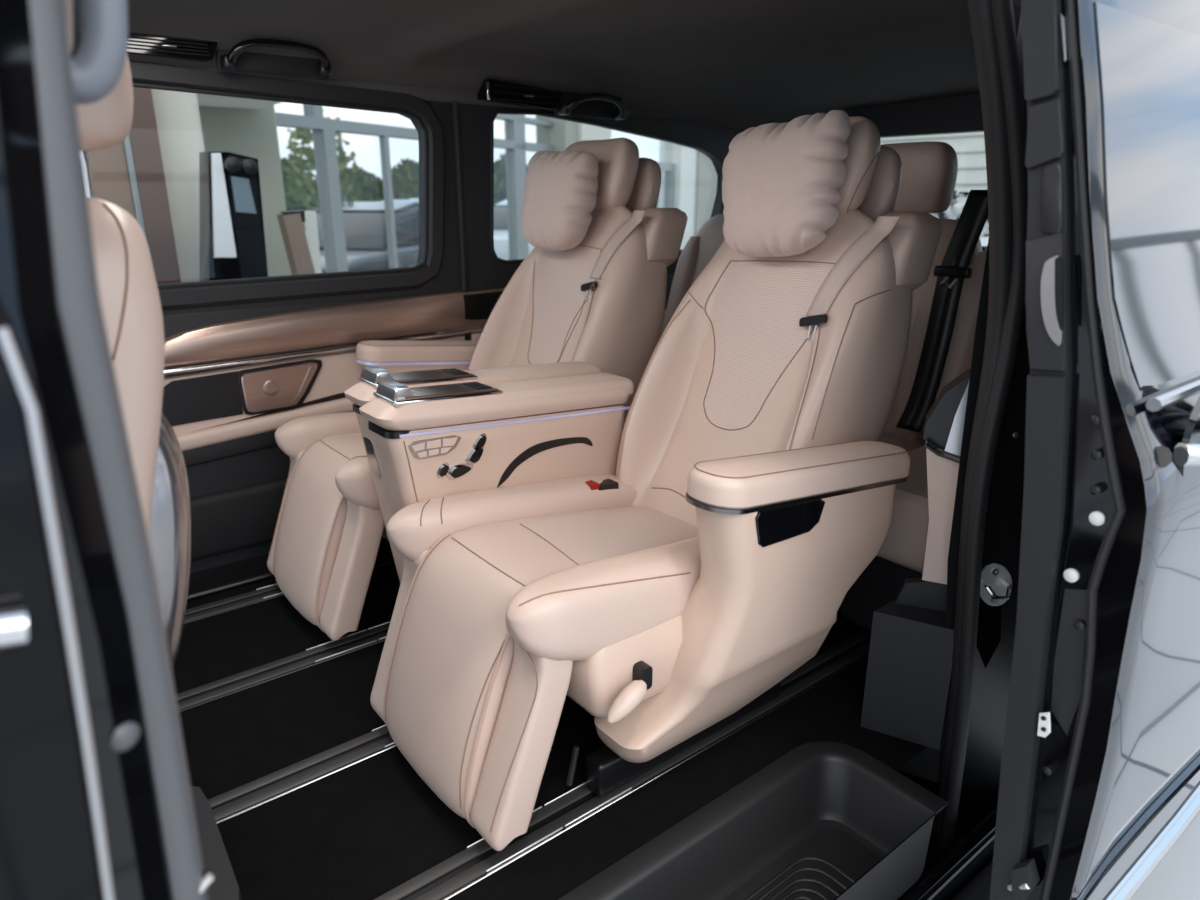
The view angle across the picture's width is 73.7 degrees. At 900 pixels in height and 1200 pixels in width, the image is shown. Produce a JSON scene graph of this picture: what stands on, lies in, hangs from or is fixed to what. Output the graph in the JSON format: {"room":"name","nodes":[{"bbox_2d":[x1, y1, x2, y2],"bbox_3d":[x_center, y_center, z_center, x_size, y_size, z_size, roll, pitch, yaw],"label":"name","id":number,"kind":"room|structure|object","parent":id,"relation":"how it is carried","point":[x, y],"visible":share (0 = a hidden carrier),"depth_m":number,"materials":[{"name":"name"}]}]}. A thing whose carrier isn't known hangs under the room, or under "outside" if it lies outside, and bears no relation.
{"room":"van interior","nodes":[
{"label":"van interior","id":0,"kind":"room"},
{"bbox_2d":[0,0,173,899],"bbox_3d":[-0.390,-0.041,0.458,0.228,0.834,0.185,-14,22,-36],"label":"wall pillar","id":1,"kind":"structure","parent":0,"point":[28,287],"depth_m":0.44,"materials":[{"name":"black"}]},
{"bbox_2d":[0,305,114,899],"bbox_3d":[-0.496,-0.035,0.241,0.521,0.880,0.090,-14,22,-36],"label":"front door","id":2,"kind":"structure","parent":1,"relation":"attached to","point":[54,844],"depth_m":0.42,"materials":[{"name":"black metal"}]},
{"bbox_2d":[70,0,127,104],"bbox_3d":[-0.343,-0.279,0.521,0.070,0.100,0.031,-14,22,-36],"label":"guide","id":3,"kind":"object","parent":1,"relation":"attached to","point":[98,55],"visible":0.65,"depth_m":0.52,"materials":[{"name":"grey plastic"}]},
{"bbox_2d":[29,0,208,899],"bbox_3d":[-0.285,-0.048,0.465,0.069,0.825,0.033,-14,22,-36],"label":"trim","id":4,"kind":"structure","parent":1,"relation":"attached to","point":[79,303],"depth_m":0.46,"materials":[{"name":"grey rubber"}]},
{"bbox_2d":[111,722,139,751],"bbox_3d":[-0.287,0.175,0.486,0.004,0.018,0.018,10,20,28],"label":"bolt","id":5,"kind":"object","parent":1,"relation":"attached to","point":[126,735],"visible":1,"depth_m":0.48,"materials":[{"name":"grey metal"}]},
{"bbox_2d":[200,867,213,892],"bbox_3d":[-0.292,0.304,0.562,0.038,0.052,0.012,-14,22,-36],"label":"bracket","id":6,"kind":"object","parent":1,"relation":"attached to","point":[208,878],"visible":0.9,"depth_m":0.57,"materials":[{"name":"silver plastic"}]},
{"bbox_2d":[197,93,282,108],"bbox_3d":[-4.187,-1.710,3.212,5.882,0.214,1.280,-14,22,-36],"label":"ceiling","id":7,"kind":"structure","parent":0,"point":[203,99],"depth_m":4.96,"materials":[{"name":"white paint"}]},
{"bbox_2d":[199,105,291,276],"bbox_3d":[-3.081,-1.962,5.102,1.953,3.760,0.250,-14,22,-36],"label":"wall","id":8,"kind":"structure","parent":0,"point":[252,133],"depth_m":5.51,"materials":[{"name":"white paint"}]},
{"bbox_2d":[127,0,1020,131],"bbox_3d":[0.000,-0.831,1.645,3.500,0.225,1.720,-14,22,-36],"label":"ceiling","id":9,"kind":"structure","parent":0,"point":[738,65],"depth_m":2.06,"materials":[{"name":"grey fabric"}]},
{"bbox_2d":[127,32,217,61],"bbox_3d":[-0.988,-0.912,1.799,0.244,0.052,0.034,-14,22,-36],"label":"ceiling vent","id":10,"kind":"object","parent":9,"relation":"in","point":[138,44],"visible":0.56,"depth_m":1.80,"materials":[{"name":"black plastic"}]},
{"bbox_2d":[215,38,331,78],"bbox_3d":[-0.780,-0.951,1.939,0.269,0.072,0.085,-14,22,-36],"label":"handle","id":11,"kind":"object","parent":9,"relation":"attached to","point":[235,59],"visible":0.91,"depth_m":1.94,"materials":[{"name":"black plastic"}]},
{"bbox_2d":[477,79,562,108],"bbox_3d":[-0.230,-1.058,2.383,0.291,0.068,0.034,-14,22,-36],"label":"ceiling vent","id":12,"kind":"object","parent":9,"relation":"in","point":[491,90],"visible":1,"depth_m":2.36,"materials":[{"name":"black plastic"}]},
{"bbox_2d":[554,92,626,119],"bbox_3d":[-0.015,-1.090,2.530,0.265,0.070,0.085,-14,22,-36],"label":"handle","id":13,"kind":"object","parent":9,"relation":"attached to","point":[589,105],"visible":0.98,"depth_m":2.53,"materials":[{"name":"black plastic"}]},
{"bbox_2d":[172,563,987,899],"bbox_3d":[0.052,0.481,2.113,3.600,0.200,1.790,-14,22,-36],"label":"floor","id":14,"kind":"structure","parent":0,"point":[362,830],"depth_m":1.48,"materials":[{"name":"carpet"}]},
{"bbox_2d":[64,0,190,668],"bbox_3d":[-0.782,0.144,0.809,0.687,1.235,0.506,-14,22,-36],"label":"seat","id":15,"kind":"object","parent":14,"relation":"on","point":[127,285],"visible":0.19,"depth_m":0.76,"materials":[{"name":"leather"}]},
{"bbox_2d":[191,786,241,899],"bbox_3d":[-0.617,0.632,1.247,0.107,0.030,0.340,-7,19,-22],"label":"trim","id":16,"kind":"structure","parent":14,"relation":"on","point":[224,885],"depth_m":1.23,"materials":[{"name":"black plastic"}]},
{"bbox_2d":[176,621,390,711],"bbox_3d":[-0.199,0.359,2.154,3.300,0.007,0.067,-14,22,-36],"label":"rail","id":17,"kind":"object","parent":14,"relation":"on","point":[298,663],"visible":0.38,"depth_m":1.77,"materials":[{"name":"grey metal"}]},
{"bbox_2d":[184,558,394,623],"bbox_3d":[-0.433,0.269,2.435,3.300,0.007,0.067,-14,22,-36],"label":"rail","id":18,"kind":"object","parent":14,"relation":"on","point":[266,595],"visible":0.09,"depth_m":2.05,"materials":[{"name":"grey metal"}]},
{"bbox_2d":[208,724,395,823],"bbox_3d":[0.030,0.447,1.877,3.300,0.007,0.067,-14,22,-36],"label":"rail","id":19,"kind":"object","parent":14,"relation":"on","point":[260,795],"visible":0.09,"depth_m":1.44,"materials":[{"name":"grey metal"}]},
{"bbox_2d":[267,137,687,640],"bbox_3d":[-0.322,-0.233,2.121,1.112,1.139,0.725,-14,22,-36],"label":"seat","id":20,"kind":"object","parent":14,"relation":"on","point":[597,305],"visible":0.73,"depth_m":2.09,"materials":[{"name":"leather"}]},
{"bbox_2d":[274,433,365,625],"bbox_3d":[-0.506,0.149,2.089,0.641,0.390,0.304,-14,22,-36],"label":"leg rest","id":21,"kind":"object","parent":20,"relation":"on","point":[313,516],"depth_m":1.90,"materials":[{"name":"leather"}]},
{"bbox_2d":[521,151,598,250],"bbox_3d":[-0.117,-0.679,2.176,0.137,0.262,0.282,-14,22,-36],"label":"pillow","id":22,"kind":"object","parent":20,"relation":"on","point":[560,189],"visible":1,"depth_m":2.10,"materials":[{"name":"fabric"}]},
{"bbox_2d":[374,629,870,899],"bbox_3d":[0.262,0.536,1.599,3.300,0.007,0.067,-14,22,-36],"label":"rail","id":23,"kind":"object","parent":14,"relation":"on","point":[481,865],"visible":0.43,"depth_m":1.36,"materials":[{"name":"grey metal"}]},
{"bbox_2d":[359,116,942,850],"bbox_3d":[0.118,-0.049,1.545,1.112,1.139,0.725,-14,22,-36],"label":"seat","id":24,"kind":"object","parent":14,"relation":"on","point":[663,572],"visible":0.93,"depth_m":1.45,"materials":[{"name":"leather"}]},
{"bbox_2d":[436,463,448,477],"bbox_3d":[-0.303,0.038,1.541,0.027,0.026,0.006,-14,22,-36],"label":"switch","id":25,"kind":"object","parent":24,"relation":"attached to","point":[442,469],"depth_m":1.53,"materials":[{"name":"black plastic"}]},
{"bbox_2d":[446,463,473,478],"bbox_3d":[-0.275,0.040,1.565,0.061,0.028,0.006,-14,22,-36],"label":"switch","id":26,"kind":"object","parent":24,"relation":"attached to","point":[453,470],"depth_m":1.56,"materials":[{"name":"black plastic"}]},
{"bbox_2d":[465,446,483,464],"bbox_3d":[-0.248,0.009,1.577,0.042,0.036,0.006,-14,22,-36],"label":"switch","id":27,"kind":"object","parent":24,"relation":"attached to","point":[474,455],"depth_m":1.57,"materials":[{"name":"black plastic"}]},
{"bbox_2d":[472,433,486,448],"bbox_3d":[-0.238,-0.016,1.577,0.032,0.032,0.006,-14,22,-36],"label":"switch","id":28,"kind":"object","parent":24,"relation":"attached to","point":[479,440],"depth_m":1.57,"materials":[{"name":"black plastic"}]},
{"bbox_2d":[386,506,697,818],"bbox_3d":[-0.067,0.332,1.514,0.641,0.390,0.304,-14,22,-36],"label":"seat cushion","id":29,"kind":"object","parent":24,"relation":"on","point":[451,665],"depth_m":1.36,"materials":[{"name":"leather"}]},
{"bbox_2d":[722,110,850,256],"bbox_3d":[0.350,-0.521,1.586,0.138,0.271,0.288,-14,22,-36],"label":"pillow","id":30,"kind":"object","parent":24,"relation":"on","point":[781,182],"visible":1,"depth_m":1.52,"materials":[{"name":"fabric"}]},
{"bbox_2d":[624,173,724,424],"bbox_3d":[0.294,-0.355,2.497,0.658,1.100,0.463,-14,22,-36],"label":"seat","id":31,"kind":"object","parent":14,"relation":"on","point":[699,250],"visible":0.06,"depth_m":2.63,"materials":[{"name":"leather"}]},
{"bbox_2d":[840,245,987,630],"bbox_3d":[0.886,-0.128,1.786,0.658,1.100,0.389,-14,22,-36],"label":"seat","id":32,"kind":"object","parent":14,"relation":"on","point":[899,558],"visible":0.04,"depth_m":1.80,"materials":[{"name":"leather"}]},
{"bbox_2d":[876,446,928,572],"bbox_3d":[0.827,0.129,1.819,0.506,0.170,0.383,-14,22,-36],"label":"seat cushion","id":33,"kind":"object","parent":32,"relation":"on","point":[903,546],"depth_m":1.67,"materials":[{"name":"leather"}]},
{"bbox_2d":[896,190,988,432],"bbox_3d":[0.811,-0.318,1.882,0.103,0.560,0.122,-14,22,-36],"label":"belt","id":34,"kind":"object","parent":32,"relation":"attached to","point":[954,269],"visible":0.98,"depth_m":1.88,"materials":[{"name":"black fabric"}]},
{"bbox_2d":[879,141,981,451],"bbox_3d":[0.621,-0.230,2.105,0.658,1.100,0.463,-14,22,-36],"label":"seat","id":35,"kind":"object","parent":14,"relation":"on","point":[930,168],"visible":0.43,"depth_m":2.02,"materials":[{"name":"leather"}]},
{"bbox_2d":[879,431,920,451],"bbox_3d":[0.562,0.027,2.138,0.506,0.170,0.456,-14,22,-36],"label":"seat cushion","id":36,"kind":"object","parent":35,"relation":"on","point":[908,441],"depth_m":2.03,"materials":[{"name":"leather"}]},
{"bbox_2d":[435,104,740,340],"bbox_3d":[0.174,-0.579,2.984,1.778,1.290,0.076,-14,22,-36],"label":"panel","id":37,"kind":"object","parent":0,"point":[488,275],"depth_m":2.52,"materials":[{"name":"black plastic"}]},
{"bbox_2d":[187,554,274,600],"bbox_3d":[-0.542,0.228,2.549,3.320,0.015,0.160,-14,22,-36],"label":"trim","id":38,"kind":"structure","parent":37,"relation":"attached to","point":[203,583],"depth_m":2.17,"materials":[{"name":"black plastic"}]},
{"bbox_2d":[129,60,465,573],"bbox_3d":[-1.156,-0.268,1.966,1.855,1.317,0.092,-14,22,-36],"label":"door","id":39,"kind":"structure","parent":37,"relation":"in","point":[245,358],"depth_m":2.18,"materials":[{"name":"black plastic"}]},
{"bbox_2d":[140,61,701,120],"bbox_3d":[-0.515,-1.019,2.284,3.520,0.045,0.075,-14,22,-36],"label":"trim","id":40,"kind":"structure","parent":37,"relation":"attached to","point":[432,94],"depth_m":2.26,"materials":[{"name":"grey plastic"}]},
{"bbox_2d":[452,100,468,340],"bbox_3d":[-0.423,-0.433,2.512,0.017,1.260,0.017,-5,18,-15],"label":"trim","id":41,"kind":"structure","parent":37,"relation":"attached to","point":[454,103],"depth_m":2.40,"materials":[{"name":"black plastic"}]},
{"bbox_2d":[694,151,716,235],"bbox_3d":[6.629,-9.007,25.559,0.500,4.760,25.037,8,19,23],"label":"wall","id":42,"kind":"structure","parent":0,"point":[706,175],"depth_m":15.10,"materials":[{"name":"white paint"}]},
{"bbox_2d":[846,93,986,250],"bbox_3d":[1.308,-0.449,2.874,0.060,1.810,1.850,-14,22,-36],"label":"wall","id":43,"kind":"structure","parent":0,"point":[955,114],"depth_m":2.80,"materials":[{"name":"black"}]},
{"bbox_2d":[880,132,986,213],"bbox_3d":[3.408,-2.372,6.718,0.215,3.560,2.400,-14,22,-36],"label":"wall","id":44,"kind":"structure","parent":0,"point":[969,148],"depth_m":6.87,"materials":[{"name":"white paint"}]},
{"bbox_2d":[942,15,1029,812],"bbox_3d":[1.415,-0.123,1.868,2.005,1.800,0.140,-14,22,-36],"label":"pillar","id":45,"kind":"structure","parent":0,"point":[1002,536],"depth_m":1.38,"materials":[{"name":"black plastic"}]},
{"bbox_2d":[558,741,948,899],"bbox_3d":[-0.084,0.786,1.019,1.568,0.130,0.285,-14,22,-36],"label":"step","id":46,"kind":"structure","parent":45,"relation":"attached to","point":[824,820],"depth_m":1.39,"materials":[{"name":"black plastic"}]},
{"bbox_2d":[860,600,953,749],"bbox_3d":[0.660,0.415,1.569,0.265,0.255,0.135,-14,22,-36],"label":"trim","id":47,"kind":"structure","parent":45,"relation":"attached to","point":[908,682],"depth_m":1.50,"materials":[{"name":"black plastic"}]},
{"bbox_2d":[895,578,946,782],"bbox_3d":[0.635,0.449,1.565,0.182,0.450,0.020,7,19,20],"label":"trim","id":48,"kind":"structure","parent":45,"relation":"attached to","point":[917,592],"depth_m":1.52,"materials":[{"name":"black plastic"}]},
{"bbox_2d":[922,368,970,583],"bbox_3d":[0.628,0.046,1.429,0.110,0.396,0.082,7,19,20],"label":"trim","id":49,"kind":"structure","parent":45,"relation":"attached to","point":[943,428],"depth_m":1.41,"materials":[{"name":"plastic"}]},
{"bbox_2d":[897,805,997,899],"bbox_3d":[0.630,0.811,1.453,3.600,0.172,0.040,-14,22,-36],"label":"trim","id":50,"kind":"structure","parent":45,"relation":"attached to","point":[965,859],"depth_m":1.43,"materials":[{"name":"black plastic"}]},
{"bbox_2d":[952,859,992,899],"bbox_3d":[0.683,0.863,1.424,0.570,0.170,0.095,-14,22,-36],"label":"trim","id":51,"kind":"structure","parent":45,"relation":"attached to","point":[978,888],"depth_m":1.42,"materials":[{"name":"black plastic"}]},
{"bbox_2d":[934,0,1012,835],"bbox_3d":[0.568,0.189,1.311,0.330,1.756,0.035,-14,22,-36],"label":"trim","id":52,"kind":"structure","parent":45,"relation":"attached to","point":[1000,207],"depth_m":1.16,"materials":[{"name":"black rubber"}]},
{"bbox_2d":[939,0,1027,848],"bbox_3d":[0.570,0.181,1.282,0.291,1.712,0.025,-14,22,-36],"label":"trim","id":53,"kind":"structure","parent":45,"relation":"attached to","point":[1002,12],"depth_m":1.23,"materials":[{"name":"black rubber"}]},
{"bbox_2d":[980,563,1012,605],"bbox_3d":[0.684,0.238,1.379,0.060,0.082,0.031,2,18,5],"label":"plate","id":54,"kind":"object","parent":45,"relation":"attached to","point":[996,587],"visible":0.93,"depth_m":1.38,"materials":[{"name":"silver metal"}]},
{"bbox_2d":[989,0,1199,899],"bbox_3d":[0.958,0.034,1.300,1.074,1.434,0.288,-14,22,-36],"label":"sliding door","id":55,"kind":"structure","parent":45,"relation":"in","point":[1100,772],"depth_m":0.97,"materials":[{"name":"black metal"}]},
{"label":"outside","id":56,"kind":"structure","parent":0,"visible":0},
{"label":"street","id":57,"kind":"object","parent":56,"visible":0},
{"bbox_2d":[280,154,317,210],"bbox_3d":[-8.405,-6.593,21.505,2.122,2.621,2.156,-14,22,-36],"label":"tree","id":58,"kind":"object","parent":57,"relation":"on","point":[290,202],"visible":0.15,"depth_m":20.90,"materials":[{"name":"green plant"}]},
{"bbox_2d":[283,109,363,211],"bbox_3d":[-5.620,-5.280,16.272,1.597,3.298,1.647,-14,22,-36],"label":"tree","id":59,"kind":"object","parent":57,"relation":"on","point":[306,136],"visible":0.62,"depth_m":15.90,"materials":[{"name":"green plant"}]},
{"bbox_2d":[336,117,347,201],"bbox_3d":[-5.806,-5.849,18.219,0.108,3.200,0.400,8,19,23],"label":"street sign","id":60,"kind":"object","parent":57,"relation":"on","point":[337,118],"visible":0.14,"depth_m":17.86,"materials":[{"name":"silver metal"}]},
{"bbox_2d":[340,165,395,201],"bbox_3d":[-8.312,-8.511,27.578,2.671,2.587,2.618,-14,22,-36],"label":"tree","id":61,"kind":"object","parent":57,"relation":"on","point":[368,188],"visible":0.35,"depth_m":26.82,"materials":[{"name":"green plant"}]},
{"bbox_2d":[391,158,418,199],"bbox_3d":[-7.490,-9.988,31.604,2.694,2.955,2.571,-14,22,-36],"label":"tree","id":62,"kind":"object","parent":57,"relation":"on","point":[405,178],"visible":0.47,"depth_m":30.77,"materials":[{"name":"green plant"}]},
{"bbox_2d":[494,153,527,206],"bbox_3d":[-3.485,-9.641,30.349,2.777,3.057,2.878,-14,22,-36],"label":"tree","id":63,"kind":"object","parent":57,"relation":"on","point":[500,186],"visible":0.22,"depth_m":29.50,"materials":[{"name":"green plant"}]},
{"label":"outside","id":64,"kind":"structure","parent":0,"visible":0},
{"bbox_2d":[1130,813,1199,899],"bbox_3d":[6.389,-1.200,8.901,39.000,0.001,21.000,-14,22,-36],"label":"ground","id":65,"kind":"structure","parent":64,"point":[1177,876],"depth_m":1.93,"materials":[{"name":"tile"}]},
{"bbox_2d":[88,87,180,283],"bbox_3d":[-2.232,-1.048,3.716,0.430,2.860,0.110,-14,22,-36],"label":"wall","id":66,"kind":"structure","parent":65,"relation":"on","point":[129,175],"depth_m":3.68,"materials":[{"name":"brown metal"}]},
{"bbox_2d":[151,89,204,281],"bbox_3d":[-2.186,-1.407,4.116,0.309,3.300,0.309,-14,22,-36],"label":"column","id":67,"kind":"structure","parent":65,"relation":"on","point":[177,114],"depth_m":4.01,"materials":[{"name":"beige"}]},
{"bbox_2d":[199,152,267,280],"bbox_3d":[-1.879,-0.140,4.075,0.549,2.598,0.245,-14,22,-36],"label":"display totem","id":68,"kind":"object","parent":65,"relation":"on","point":[232,236],"visible":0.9,"depth_m":3.80,"materials":[{"name":"black"}]},
{"bbox_2d":[277,210,321,274],"bbox_3d":[-1.878,-0.560,5.224,0.266,1.932,0.270,-14,22,-36],"label":"stand","id":69,"kind":"object","parent":65,"relation":"on","point":[299,230],"visible":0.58,"depth_m":4.89,"materials":[{"name":"brown"}]},
{"bbox_2d":[311,202,418,272],"bbox_3d":[-3.087,-2.581,10.804,1.830,1.474,4.306,5,18,15],"label":"parked car","id":70,"kind":"object","parent":65,"relation":"on","point":[364,222],"visible":0.19,"depth_m":9.99,"materials":[{"name":"painted metal"},{"name":"glass"}]},
{"bbox_2d":[381,200,418,201],"bbox_3d":[-3.678,-4.101,15.575,1.830,1.474,4.306,5,18,15],"label":"parked car","id":71,"kind":"object","parent":65,"relation":"on","point":[393,200],"visible":0.02,"depth_m":15.43,"materials":[{"name":"grey"}]},
{"bbox_2d":[275,104,554,272],"bbox_3d":[-1.500,-3.372,7.878,0.120,4.760,5.206,8,19,23],"label":"window","id":72,"kind":"structure","parent":65,"relation":"on","point":[515,145],"depth_m":7.00,"materials":[{"name":"metal"}]},
{"bbox_2d":[494,199,533,259],"bbox_3d":[-1.412,-4.362,16.391,1.830,1.474,4.306,5,18,15],"label":"parked car","id":73,"kind":"object","parent":65,"relation":"on","point":[501,245],"visible":0.05,"depth_m":15.02,"materials":[{"name":"white metal"}]},
{"bbox_2d":[536,115,577,150],"bbox_3d":[-0.499,-4.054,10.020,0.400,4.760,0.533,8,19,23],"label":"column","id":74,"kind":"structure","parent":65,"relation":"on","point":[564,133],"depth_m":9.82,"materials":[{"name":"white paint"}]},
{"bbox_2d":[578,123,610,141],"bbox_3d":[-0.268,-4.214,10.519,0.500,4.760,0.951,8,19,23],"label":"column","id":75,"kind":"structure","parent":65,"relation":"on","point":[585,131],"depth_m":10.30,"materials":[{"name":"beige paint"}]},
{"bbox_2d":[657,162,674,207],"bbox_3d":[0.819,-4.970,12.893,0.120,4.760,3.309,8,19,23],"label":"window","id":76,"kind":"structure","parent":65,"relation":"on","point":[669,168],"depth_m":13.88,"materials":[{"name":"clear glass"}]},
{"bbox_2d":[658,140,696,249],"bbox_3d":[1.447,-5.434,14.348,0.400,4.760,1.129,8,19,23],"label":"column","id":77,"kind":"structure","parent":65,"relation":"on","point":[684,158],"depth_m":14.16,"materials":[{"name":"white"}]},
{"bbox_2d":[929,190,988,245],"bbox_3d":[2.066,-0.729,4.787,0.496,1.602,0.582,-14,22,-36],"label":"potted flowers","id":78,"kind":"object","parent":65,"relation":"on","point":[954,211],"visible":0.17,"depth_m":4.42,"materials":[{"name":"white plant"}]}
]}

